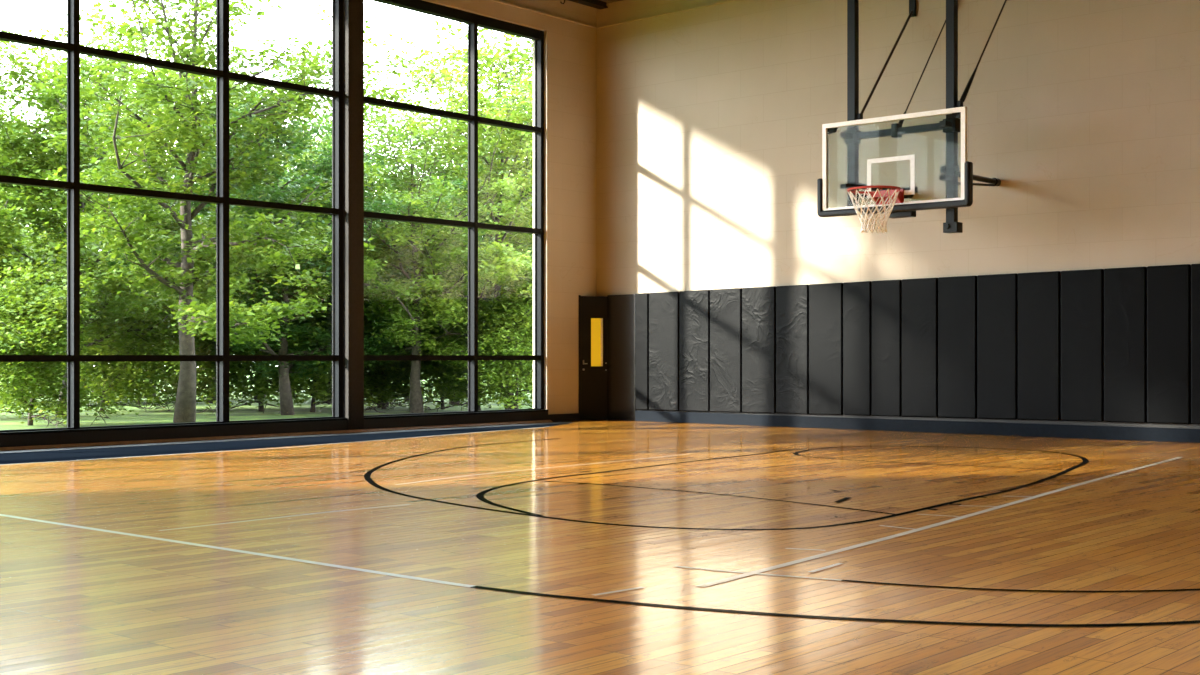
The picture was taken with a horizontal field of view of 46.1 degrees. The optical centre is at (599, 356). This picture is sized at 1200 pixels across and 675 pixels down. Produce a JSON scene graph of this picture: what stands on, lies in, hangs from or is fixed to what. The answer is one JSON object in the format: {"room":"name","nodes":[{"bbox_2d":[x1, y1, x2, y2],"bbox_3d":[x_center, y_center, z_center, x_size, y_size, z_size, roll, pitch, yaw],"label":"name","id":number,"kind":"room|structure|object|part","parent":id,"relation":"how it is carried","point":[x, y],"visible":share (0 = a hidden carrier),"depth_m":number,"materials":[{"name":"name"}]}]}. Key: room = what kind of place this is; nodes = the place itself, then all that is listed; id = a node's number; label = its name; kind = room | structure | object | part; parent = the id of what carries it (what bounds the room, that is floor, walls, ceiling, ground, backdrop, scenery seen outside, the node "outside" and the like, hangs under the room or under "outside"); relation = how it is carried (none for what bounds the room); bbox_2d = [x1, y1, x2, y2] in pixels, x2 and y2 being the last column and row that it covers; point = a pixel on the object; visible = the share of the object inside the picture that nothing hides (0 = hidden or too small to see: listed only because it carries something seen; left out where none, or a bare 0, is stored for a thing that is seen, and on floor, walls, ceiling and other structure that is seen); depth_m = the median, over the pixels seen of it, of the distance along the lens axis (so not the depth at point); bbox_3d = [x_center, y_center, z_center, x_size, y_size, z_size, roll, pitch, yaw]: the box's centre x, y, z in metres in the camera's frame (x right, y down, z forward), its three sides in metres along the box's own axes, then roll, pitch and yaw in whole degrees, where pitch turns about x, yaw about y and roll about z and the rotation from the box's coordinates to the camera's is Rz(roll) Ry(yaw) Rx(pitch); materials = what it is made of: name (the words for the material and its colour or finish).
{"room":"sports hall","nodes":[
{"label":"sports hall","id":0,"kind":"room"},
{"bbox_2d":[343,0,363,429],"bbox_3d":[-3.344,-1.990,18.814,0.275,6.000,0.260,0,0,41],"label":"pillar","id":1,"kind":"structure","parent":0,"point":[353,10],"depth_m":18.69,"materials":[{"name":"metal"}]},
{"bbox_2d":[423,0,596,413],"bbox_3d":[-7.366,-2.230,14.268,0.300,6.720,22.000,0,0,41],"label":"wall","id":2,"kind":"structure","parent":0,"point":[570,48],"depth_m":21.91,"materials":[{"name":"beige paint"}]},
{"bbox_2d":[0,0,346,434],"bbox_3d":[-5.931,-2.073,15.816,0.225,5.834,7.660,0,0,41],"label":"window","id":3,"kind":"structure","parent":2,"relation":"in","point":[73,48],"depth_m":17.32,"materials":[{"name":"clear glass"}]},
{"bbox_3d":[-5.889,0.832,15.780,0.115,0.025,7.660,0,0,41],"label":"sill","id":4,"kind":"part","parent":3,"relation":"part of","materials":[{"name":"black metal"}]},
{"bbox_2d":[0,411,547,446],"bbox_3d":[-6.604,0.927,14.957,0.110,0.166,17.640,0,0,41],"label":"trim","id":5,"kind":"structure","parent":2,"relation":"attached to","point":[15,440],"depth_m":17.38,"materials":[{"name":"black paint"}]},
{"bbox_2d":[0,420,552,450],"bbox_3d":[-6.519,0.993,14.884,0.065,0.035,17.640,0,0,41],"label":"trim","id":6,"kind":"structure","parent":2,"relation":"attached to","point":[537,421],"depth_m":17.41,"materials":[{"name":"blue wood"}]},
{"bbox_2d":[364,0,547,418],"bbox_3d":[-2.064,-2.073,20.285,0.225,5.834,3.640,0,0,41],"label":"window","id":7,"kind":"structure","parent":2,"relation":"in","point":[474,21],"depth_m":20.58,"materials":[{"name":"grey metal"}]},
{"bbox_3d":[-2.023,0.832,20.249,0.115,0.025,3.640,0,0,41],"label":"sill","id":8,"kind":"part","parent":7,"relation":"part of","materials":[{"name":"black metal"}]},
{"bbox_2d":[491,0,597,28],"bbox_3d":[-7.240,-5.237,14.158,0.035,0.023,22.000,0,0,41],"label":"trim","id":9,"kind":"structure","parent":2,"relation":"attached to","point":[498,1],"depth_m":21.54,"materials":[{"name":"brown wood"}]},
{"bbox_2d":[548,413,596,421],"bbox_3d":[-0.435,0.953,22.036,0.018,0.115,1.140,0,0,41],"label":"baseboard","id":10,"kind":"structure","parent":2,"relation":"attached to","point":[572,416],"depth_m":21.90,"materials":[{"name":"black paint"}]},
{"bbox_2d":[579,295,606,419],"bbox_3d":[-0.103,0.025,22.237,0.491,1.970,0.082,0,0,-18],"label":"door","id":11,"kind":"structure","parent":2,"relation":"in","point":[592,309],"depth_m":22.24,"materials":[{"name":"black paint"}]},
{"bbox_2d":[569,0,607,8],"bbox_3d":[-0.767,-5.545,21.345,0.160,0.090,2.540,0,0,41],"label":"ceiling beam","id":12,"kind":"structure","parent":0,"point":[598,4],"depth_m":22.07,"materials":[{"name":"black paint"}]},
{"bbox_2d":[0,420,1199,674],"bbox_3d":[0.309,1.067,7.627,20.000,0.125,22.000,0,0,41],"label":"floor","id":13,"kind":"structure","parent":0,"point":[581,547],"depth_m":7.14,"materials":[{"name":"brown wood"}]},
{"bbox_2d":[600,0,620,3],"bbox_3d":[0.309,-5.665,7.627,20.600,0.150,22.600,0,0,41],"label":"ceiling","id":14,"kind":"structure","parent":0,"point":[606,1],"depth_m":22.21,"materials":[{"name":"brown paint"}]},
{"bbox_2d":[817,0,1006,232],"bbox_3d":[3.864,-3.535,17.497,2.070,4.110,2.418,0,0,41],"label":"basketball hoop","id":15,"kind":"object","parent":14,"relation":"hanging from","point":[887,199],"visible":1,"depth_m":17.04,"materials":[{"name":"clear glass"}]},
{"bbox_3d":[3.189,-3.690,17.764,0.110,3.800,0.100,0,0,41],"label":"hanging post","id":16,"kind":"part","parent":15,"relation":"part of","materials":[{"name":"black metal"}]},
{"bbox_3d":[3.719,-3.810,18.270,0.034,1.622,1.406,0,0,40],"label":"stay rod","id":17,"kind":"part","parent":15,"relation":"part of","materials":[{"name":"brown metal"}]},
{"bbox_3d":[3.553,-2.362,17.132,1.943,1.115,0.060,0,0,41],"label":"backboard frame","id":18,"kind":"part","parent":15,"relation":"part of","materials":[{"name":"white metal"}]},
{"bbox_3d":[3.620,-2.005,17.108,0.500,0.070,0.046,0,0,41],"label":"rim backing plate","id":19,"kind":"part","parent":15,"relation":"part of","materials":[{"name":"black metal"}]},
{"bbox_3d":[4.170,-4.735,18.798,0.090,0.410,0.049,0,0,41],"label":"wall plate","id":20,"kind":"part","parent":15,"relation":"part of","materials":[{"name":"black metal"}]},
{"bbox_3d":[4.151,-3.715,17.897,0.018,1.801,1.395,0,0,43],"label":"stay rod","id":21,"kind":"part","parent":15,"relation":"part of","materials":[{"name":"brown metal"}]},
{"bbox_3d":[4.136,-2.240,16.918,0.070,0.100,0.100,0,0,41],"label":"clamp knob","id":22,"kind":"part","parent":15,"relation":"part of","materials":[{"name":"black metal"}]},
{"bbox_3d":[4.214,-3.555,16.877,0.110,4.070,0.100,0,0,41],"label":"hanging post","id":23,"kind":"part","parent":15,"relation":"part of","materials":[{"name":"black metal"}]},
{"bbox_3d":[4.252,-2.240,16.818,0.035,0.090,0.090,0,0,41],"label":"clamp knob","id":24,"kind":"part","parent":15,"relation":"part of","materials":[{"name":"black metal"}]},
{"bbox_3d":[4.755,-3.820,17.373,0.022,1.595,1.397,0,0,40],"label":"stay rod","id":25,"kind":"part","parent":15,"relation":"part of","materials":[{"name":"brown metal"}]},
{"bbox_2d":[597,0,1199,419],"bbox_3d":[7.605,-2.230,16.059,20.600,6.720,0.300,0,0,41],"label":"wall","id":26,"kind":"structure","parent":0,"point":[1085,113],"depth_m":19.03,"materials":[{"name":"beige paint"}]},
{"bbox_2d":[607,294,636,420],"bbox_3d":[0.345,0.022,22.111,0.576,1.975,0.044,0,0,41],"label":"panel","id":27,"kind":"object","parent":26,"relation":"attached to","point":[621,309],"visible":1,"depth_m":22.09,"materials":[{"name":"black leather"}]},
{"bbox_2d":[636,293,648,409],"bbox_3d":[0.660,-0.071,21.820,0.252,1.808,0.062,0,0,41],"label":"pad","id":28,"kind":"object","parent":26,"relation":"attached to","point":[642,299],"visible":1,"depth_m":21.78,"materials":[{"name":"black leather"}]},
{"bbox_2d":[649,291,679,410],"bbox_3d":[0.984,-0.075,21.540,0.581,1.814,0.062,0,0,41],"label":"pad","id":29,"kind":"object","parent":26,"relation":"attached to","point":[663,306],"visible":1,"depth_m":21.50,"materials":[{"name":"black leather"}]},
{"bbox_2d":[597,0,736,27],"bbox_3d":[7.508,-5.237,15.921,19.965,0.023,0.035,0,0,41],"label":"trim","id":30,"kind":"structure","parent":26,"relation":"attached to","point":[725,1],"depth_m":21.52,"materials":[{"name":"brown wood"}]},
{"bbox_2d":[679,290,709,411],"bbox_3d":[1.424,-0.080,21.159,0.560,1.818,0.062,0,0,41],"label":"pad","id":31,"kind":"object","parent":26,"relation":"attached to","point":[694,306],"visible":1,"depth_m":21.13,"materials":[{"name":"black leather"}]},
{"bbox_2d":[710,288,741,412],"bbox_3d":[1.859,-0.085,20.782,0.567,1.822,0.062,0,0,41],"label":"pad","id":32,"kind":"object","parent":26,"relation":"attached to","point":[725,304],"visible":1,"depth_m":20.74,"materials":[{"name":"black leather"}]},
{"bbox_2d":[742,286,775,412],"bbox_3d":[2.303,-0.090,20.399,0.581,1.826,0.062,0,0,41],"label":"pad","id":33,"kind":"object","parent":26,"relation":"attached to","point":[758,303],"visible":1,"depth_m":20.37,"materials":[{"name":"black leather"}]},
{"bbox_2d":[776,285,808,413],"bbox_3d":[2.736,-0.095,20.024,0.541,1.830,0.062,0,0,41],"label":"pad","id":34,"kind":"object","parent":26,"relation":"attached to","point":[792,301],"visible":1,"depth_m":19.99,"materials":[{"name":"black leather"}]},
{"bbox_2d":[809,283,842,414],"bbox_3d":[3.154,-0.100,19.662,0.540,1.834,0.062,0,0,41],"label":"pad","id":35,"kind":"object","parent":26,"relation":"attached to","point":[825,300],"visible":1,"depth_m":19.63,"materials":[{"name":"black leather"}]},
{"bbox_2d":[843,281,871,415],"bbox_3d":[3.531,-0.104,19.336,0.434,1.837,0.062,0,0,41],"label":"pad","id":36,"kind":"object","parent":26,"relation":"attached to","point":[856,295],"visible":1,"depth_m":19.30,"materials":[{"name":"black leather"}]},
{"bbox_2d":[871,280,901,416],"bbox_3d":[3.873,-0.108,19.041,0.445,1.840,0.062,0,0,41],"label":"pad","id":37,"kind":"object","parent":26,"relation":"attached to","point":[886,295],"visible":1,"depth_m":19.00,"materials":[{"name":"black leather"}]},
{"bbox_2d":[635,410,1199,442],"bbox_3d":[7.808,0.927,15.652,19.160,0.165,0.050,0,0,41],"label":"baseboard","id":38,"kind":"structure","parent":26,"relation":"attached to","point":[1183,435],"depth_m":18.54,"materials":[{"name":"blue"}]},
{"bbox_2d":[902,278,937,417],"bbox_3d":[4.248,-0.112,18.716,0.523,1.844,0.062,0,0,41],"label":"pad","id":39,"kind":"object","parent":26,"relation":"attached to","point":[919,296],"visible":1,"depth_m":18.68,"materials":[{"name":"black leather"}]},
{"bbox_2d":[938,276,976,418],"bbox_3d":[4.659,-0.117,18.360,0.540,1.848,0.062,0,0,41],"label":"pad","id":40,"kind":"object","parent":26,"relation":"attached to","point":[957,296],"visible":1,"depth_m":18.32,"materials":[{"name":"black leather"}]},
{"bbox_2d":[977,273,1017,419],"bbox_3d":[5.075,-0.122,18.000,0.536,1.852,0.062,0,0,41],"label":"pad","id":41,"kind":"object","parent":26,"relation":"attached to","point":[997,294],"visible":1,"depth_m":17.96,"materials":[{"name":"black leather"}]},
{"bbox_2d":[1018,271,1060,420],"bbox_3d":[5.494,-0.126,17.638,0.549,1.857,0.062,0,0,41],"label":"pad","id":42,"kind":"object","parent":26,"relation":"attached to","point":[1039,293],"visible":1,"depth_m":17.59,"materials":[{"name":"black leather"}]},
{"bbox_2d":[1061,269,1103,421],"bbox_3d":[5.910,-0.131,17.278,0.527,1.860,0.062,0,0,41],"label":"pad","id":43,"kind":"object","parent":26,"relation":"attached to","point":[1082,291],"visible":1,"depth_m":17.23,"materials":[{"name":"black leather"}]},
{"bbox_2d":[1104,267,1146,422],"bbox_3d":[6.309,-0.136,16.933,0.504,1.864,0.062,0,0,41],"label":"pad","id":44,"kind":"object","parent":26,"relation":"attached to","point":[1125,289],"visible":1,"depth_m":16.89,"materials":[{"name":"black leather"}]},
{"bbox_2d":[1147,264,1190,423],"bbox_3d":[6.696,-0.140,16.598,0.496,1.868,0.062,0,0,41],"label":"pad","id":45,"kind":"object","parent":26,"relation":"attached to","point":[1168,286],"visible":1,"depth_m":16.56,"materials":[{"name":"black leather"}]},
{"bbox_2d":[1191,264,1199,423],"bbox_3d":[7.091,-0.144,16.256,0.524,1.872,0.062,0,0,41],"label":"pad","id":46,"kind":"object","parent":26,"relation":"attached to","point":[1195,268],"visible":1,"depth_m":16.36,"materials":[{"name":"black leather"}]},
{"label":"outside","id":47,"kind":"structure","parent":0,"visible":0},
{"bbox_2d":[0,370,532,429],"bbox_3d":[-28.677,1.180,73.697,109.700,0.100,180.000,0,0,41],"label":"lawn","id":48,"kind":"structure","parent":47,"point":[9,421],"depth_m":28.29,"materials":[{"name":"green plant"}]},
{"bbox_2d":[8,228,101,400],"bbox_3d":[-12.531,-0.894,33.203,5.209,4.224,4.375,0,0,36],"label":"leafy bush","id":49,"kind":"object","parent":48,"relation":"on","point":[37,228],"visible":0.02,"depth_m":32.86,"materials":[{"name":"green plant"}]},
{"bbox_2d":[0,246,120,416],"bbox_3d":[-10.942,-0.461,25.174,4.092,3.319,3.438,0,0,25],"label":"leafy bush","id":50,"kind":"object","parent":48,"relation":"on","point":[88,334],"visible":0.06,"depth_m":25.31,"materials":[{"name":"green plant"}]},
{"bbox_2d":[0,13,126,308],"bbox_3d":[-11.884,-2.685,25.245,6.017,7.694,6.992,0,0,-44],"label":"deciduous tree","id":51,"kind":"object","parent":48,"relation":"on","point":[6,229],"visible":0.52,"depth_m":25.36,"materials":[{"name":"green plant"}]},
{"bbox_2d":[0,255,138,427],"bbox_3d":[-9.218,-0.244,22.893,3.534,2.866,2.969,0,0,-41],"label":"leafy bush","id":52,"kind":"object","parent":48,"relation":"on","point":[31,322],"visible":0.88,"depth_m":22.63,"materials":[{"name":"green plant"}]},
{"bbox_2d":[0,68,141,397],"bbox_3d":[-14.789,-3.015,34.729,6.654,8.333,6.124,0,0,-25],"label":"deciduous tree","id":53,"kind":"object","parent":48,"relation":"on","point":[1,107],"visible":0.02,"depth_m":34.72,"materials":[{"name":"green plant"}]},
{"bbox_2d":[42,117,114,246],"bbox_3d":[-16.190,-3.376,44.699,6.656,9.058,7.232,0,0,-44],"label":"deciduous tree","id":54,"kind":"object","parent":48,"relation":"on","point":[43,117],"visible":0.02,"depth_m":43.87,"materials":[{"name":"green plant"}]},
{"bbox_2d":[42,255,178,403],"bbox_3d":[-10.909,-0.750,33.167,4.836,3.922,4.063,0,0,-33],"label":"leafy bush","id":55,"kind":"object","parent":48,"relation":"on","point":[153,362],"visible":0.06,"depth_m":32.96,"materials":[{"name":"green plant"}]},
{"bbox_2d":[50,269,178,410],"bbox_3d":[-9.950,-0.316,28.543,3.125,3.017,3.720,0,0,-8],"label":"leafy bush","id":56,"kind":"object","parent":48,"relation":"on","point":[109,383],"visible":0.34,"depth_m":28.18,"materials":[{"name":"green plant"}]},
{"bbox_2d":[1,45,235,405],"bbox_3d":[-11.512,-2.850,32.234,6.279,8.028,7.296,0,0,31],"label":"deciduous tree","id":57,"kind":"object","parent":48,"relation":"on","point":[152,111],"visible":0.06,"depth_m":31.48,"materials":[{"name":"green plant"}]},
{"bbox_2d":[0,12,247,415],"bbox_3d":[-10.181,-2.602,26.882,6.840,7.527,5.886,0,0,-13],"label":"deciduous tree","id":58,"kind":"object","parent":48,"relation":"on","point":[136,315],"visible":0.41,"depth_m":26.14,"materials":[{"name":"green plant"}]},
{"bbox_2d":[128,362,201,399],"bbox_3d":[-10.846,-1.039,36.220,5.581,4.526,4.688,0,0,-21],"label":"leafy bush","id":59,"kind":"object","parent":48,"relation":"on","point":[159,362],"visible":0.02,"depth_m":35.97,"materials":[{"name":"green plant"}]},
{"bbox_2d":[27,5,326,396],"bbox_3d":[-12.338,-4.104,38.571,8.134,10.510,8.176,0,0,-32],"label":"deciduous tree","id":60,"kind":"object","parent":48,"relation":"on","point":[158,12],"visible":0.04,"depth_m":37.10,"materials":[{"name":"green plant"}]},
{"bbox_2d":[120,249,268,411],"bbox_3d":[-8.181,-0.605,29.976,3.750,3.621,4.464,0,0,0],"label":"leafy bush","id":61,"kind":"object","parent":48,"relation":"on","point":[174,384],"visible":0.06,"depth_m":29.27,"materials":[{"name":"green plant"}]},
{"bbox_2d":[98,79,306,402],"bbox_3d":[-8.918,-2.745,34.238,6.220,7.790,5.724,0,0,-23],"label":"deciduous tree","id":62,"kind":"object","parent":48,"relation":"on","point":[193,204],"visible":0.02,"depth_m":33.87,"materials":[{"name":"green plant"}]},
{"bbox_2d":[15,0,436,422],"bbox_3d":[-6.758,-3.353,24.197,6.375,9.011,7.787,0,0,-25],"label":"deciduous tree","id":63,"kind":"object","parent":48,"relation":"on","point":[188,135],"visible":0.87,"depth_m":23.08,"materials":[{"name":"green plant"}]},
{"bbox_2d":[131,260,329,413],"bbox_3d":[-7.043,-0.605,28.820,4.464,3.621,3.750,0,0,33],"label":"leafy bush","id":64,"kind":"object","parent":48,"relation":"on","point":[258,388],"visible":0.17,"depth_m":28.35,"materials":[{"name":"green plant"}]},
{"bbox_2d":[133,61,331,398],"bbox_3d":[-9.268,-3.549,36.628,7.272,9.396,7.309,0,0,34],"label":"deciduous tree","id":65,"kind":"object","parent":48,"relation":"on","point":[311,61],"visible":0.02,"depth_m":36.81,"materials":[{"name":"green plant"}]},
{"bbox_2d":[104,36,419,414],"bbox_3d":[-5.977,-2.474,26.595,5.325,7.246,5.786,0,0,2],"label":"deciduous tree","id":66,"kind":"object","parent":48,"relation":"on","point":[273,192],"visible":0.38,"depth_m":26.57,"materials":[{"name":"green plant"}]},
{"bbox_2d":[229,256,404,412],"bbox_3d":[-5.679,-0.533,28.454,3.594,3.470,4.278,0,0,21],"label":"leafy bush","id":67,"kind":"object","parent":48,"relation":"on","point":[319,382],"visible":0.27,"depth_m":27.91,"materials":[{"name":"green plant"}]},
{"bbox_2d":[254,121,382,391],"bbox_3d":[-8.084,-3.231,41.609,6.814,8.759,6.778,0,0,38],"label":"deciduous tree","id":68,"kind":"object","parent":48,"relation":"on","point":[299,121],"visible":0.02,"depth_m":41.15,"materials":[{"name":"green plant"}]},
{"bbox_2d":[270,112,438,402],"bbox_3d":[-6.523,-2.187,32.867,5.232,6.690,6.080,0,0,-26],"label":"deciduous tree","id":69,"kind":"object","parent":48,"relation":"on","point":[296,172],"visible":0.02,"depth_m":32.35,"materials":[{"name":"green plant"}]},
{"bbox_2d":[290,229,439,406],"bbox_3d":[-5.271,-0.750,30.149,4.063,3.922,4.836,0,0,-37],"label":"leafy bush","id":70,"kind":"object","parent":48,"relation":"on","point":[383,347],"visible":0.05,"depth_m":29.60,"materials":[{"name":"green plant"}]},
{"bbox_2d":[297,269,433,408],"bbox_3d":[-4.608,-0.316,30.163,3.720,3.017,3.125,0,0,-4],"label":"leafy bush","id":71,"kind":"object","parent":48,"relation":"on","point":[371,369],"visible":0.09,"depth_m":29.60,"materials":[{"name":"green plant"}]},
{"bbox_2d":[252,114,482,407],"bbox_3d":[-5.034,-2.114,30.687,4.792,6.521,5.207,0,0,42],"label":"deciduous tree","id":72,"kind":"object","parent":48,"relation":"on","point":[366,142],"visible":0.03,"depth_m":30.54,"materials":[{"name":"green plant"}]},
{"bbox_2d":[280,73,529,412],"bbox_3d":[-3.823,-2.184,27.275,4.712,6.660,5.756,0,0,-12],"label":"deciduous tree","id":73,"kind":"object","parent":48,"relation":"on","point":[400,311],"visible":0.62,"depth_m":27.11,"materials":[{"name":"green plant"}]},
{"bbox_2d":[287,24,532,397],"bbox_3d":[-4.605,-4.183,37.965,8.300,10.670,8.257,0,0,-16],"label":"deciduous tree","id":74,"kind":"object","parent":48,"relation":"on","point":[438,42],"visible":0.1,"depth_m":37.88,"materials":[{"name":"green plant"}]},
{"bbox_2d":[386,227,444,401],"bbox_3d":[-4.968,-1.039,35.020,4.688,4.526,5.581,0,0,12],"label":"leafy bush","id":75,"kind":"object","parent":48,"relation":"on","point":[428,227],"visible":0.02,"depth_m":34.65,"materials":[{"name":"green plant"}]},
{"bbox_2d":[367,280,467,409],"bbox_3d":[-3.454,-0.316,30.062,3.125,3.017,3.720,0,0,29],"label":"leafy bush","id":76,"kind":"object","parent":48,"relation":"on","point":[424,388],"visible":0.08,"depth_m":29.50,"materials":[{"name":"green plant"}]},
{"bbox_2d":[364,58,532,409],"bbox_3d":[-1.696,-2.436,28.139,6.536,7.192,5.625,0,0,-17],"label":"deciduous tree","id":77,"kind":"object","parent":48,"relation":"on","point":[512,267],"visible":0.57,"depth_m":27.65,"materials":[{"name":"green plant"}]},
{"bbox_2d":[374,120,531,404],"bbox_3d":[-3.577,-2.204,33.332,4.926,6.703,5.352,0,0,-19],"label":"deciduous tree","id":78,"kind":"object","parent":48,"relation":"on","point":[456,188],"visible":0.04,"depth_m":32.78,"materials":[{"name":"green plant"}]},
{"bbox_2d":[395,269,529,411],"bbox_3d":[-2.612,-0.388,28.899,3.282,3.168,3.906,0,0,-29],"label":"leafy bush","id":79,"kind":"object","parent":48,"relation":"on","point":[462,394],"visible":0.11,"depth_m":28.60,"materials":[{"name":"green plant"}]},
{"bbox_2d":[393,14,532,398],"bbox_3d":[-2.219,-4.262,37.561,8.381,10.829,8.424,0,0,14],"label":"deciduous tree","id":80,"kind":"object","parent":48,"relation":"on","point":[511,55],"visible":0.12,"depth_m":36.06,"materials":[{"name":"green plant"}]},
{"bbox_2d":[414,55,532,289],"bbox_3d":[-1.096,-3.015,33.687,6.124,8.333,6.654,0,0,-39],"label":"deciduous tree","id":81,"kind":"object","parent":48,"relation":"on","point":[489,97],"visible":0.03,"depth_m":33.05,"materials":[{"name":"green plant"}]},
{"bbox_2d":[421,280,532,408],"bbox_3d":[-1.651,-0.171,27.350,3.348,2.716,2.813,0,0,4],"label":"leafy bush","id":82,"kind":"object","parent":48,"relation":"on","point":[519,339],"visible":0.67,"depth_m":26.96,"materials":[{"name":"green plant"}]},
{"bbox_2d":[446,66,532,259],"bbox_3d":[-0.483,-3.150,33.945,6.871,8.605,6.323,0,0,3],"label":"deciduous tree","id":83,"kind":"object","parent":48,"relation":"on","point":[520,66],"visible":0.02,"depth_m":34.02,"materials":[{"name":"green plant"}]},
{"bbox_2d":[479,238,532,393],"bbox_3d":[-0.932,-0.605,29.012,3.750,3.621,4.464,0,0,3],"label":"leafy bush","id":84,"kind":"object","parent":48,"relation":"on","point":[514,245],"visible":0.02,"depth_m":28.56,"materials":[{"name":"green plant"}]}
]}

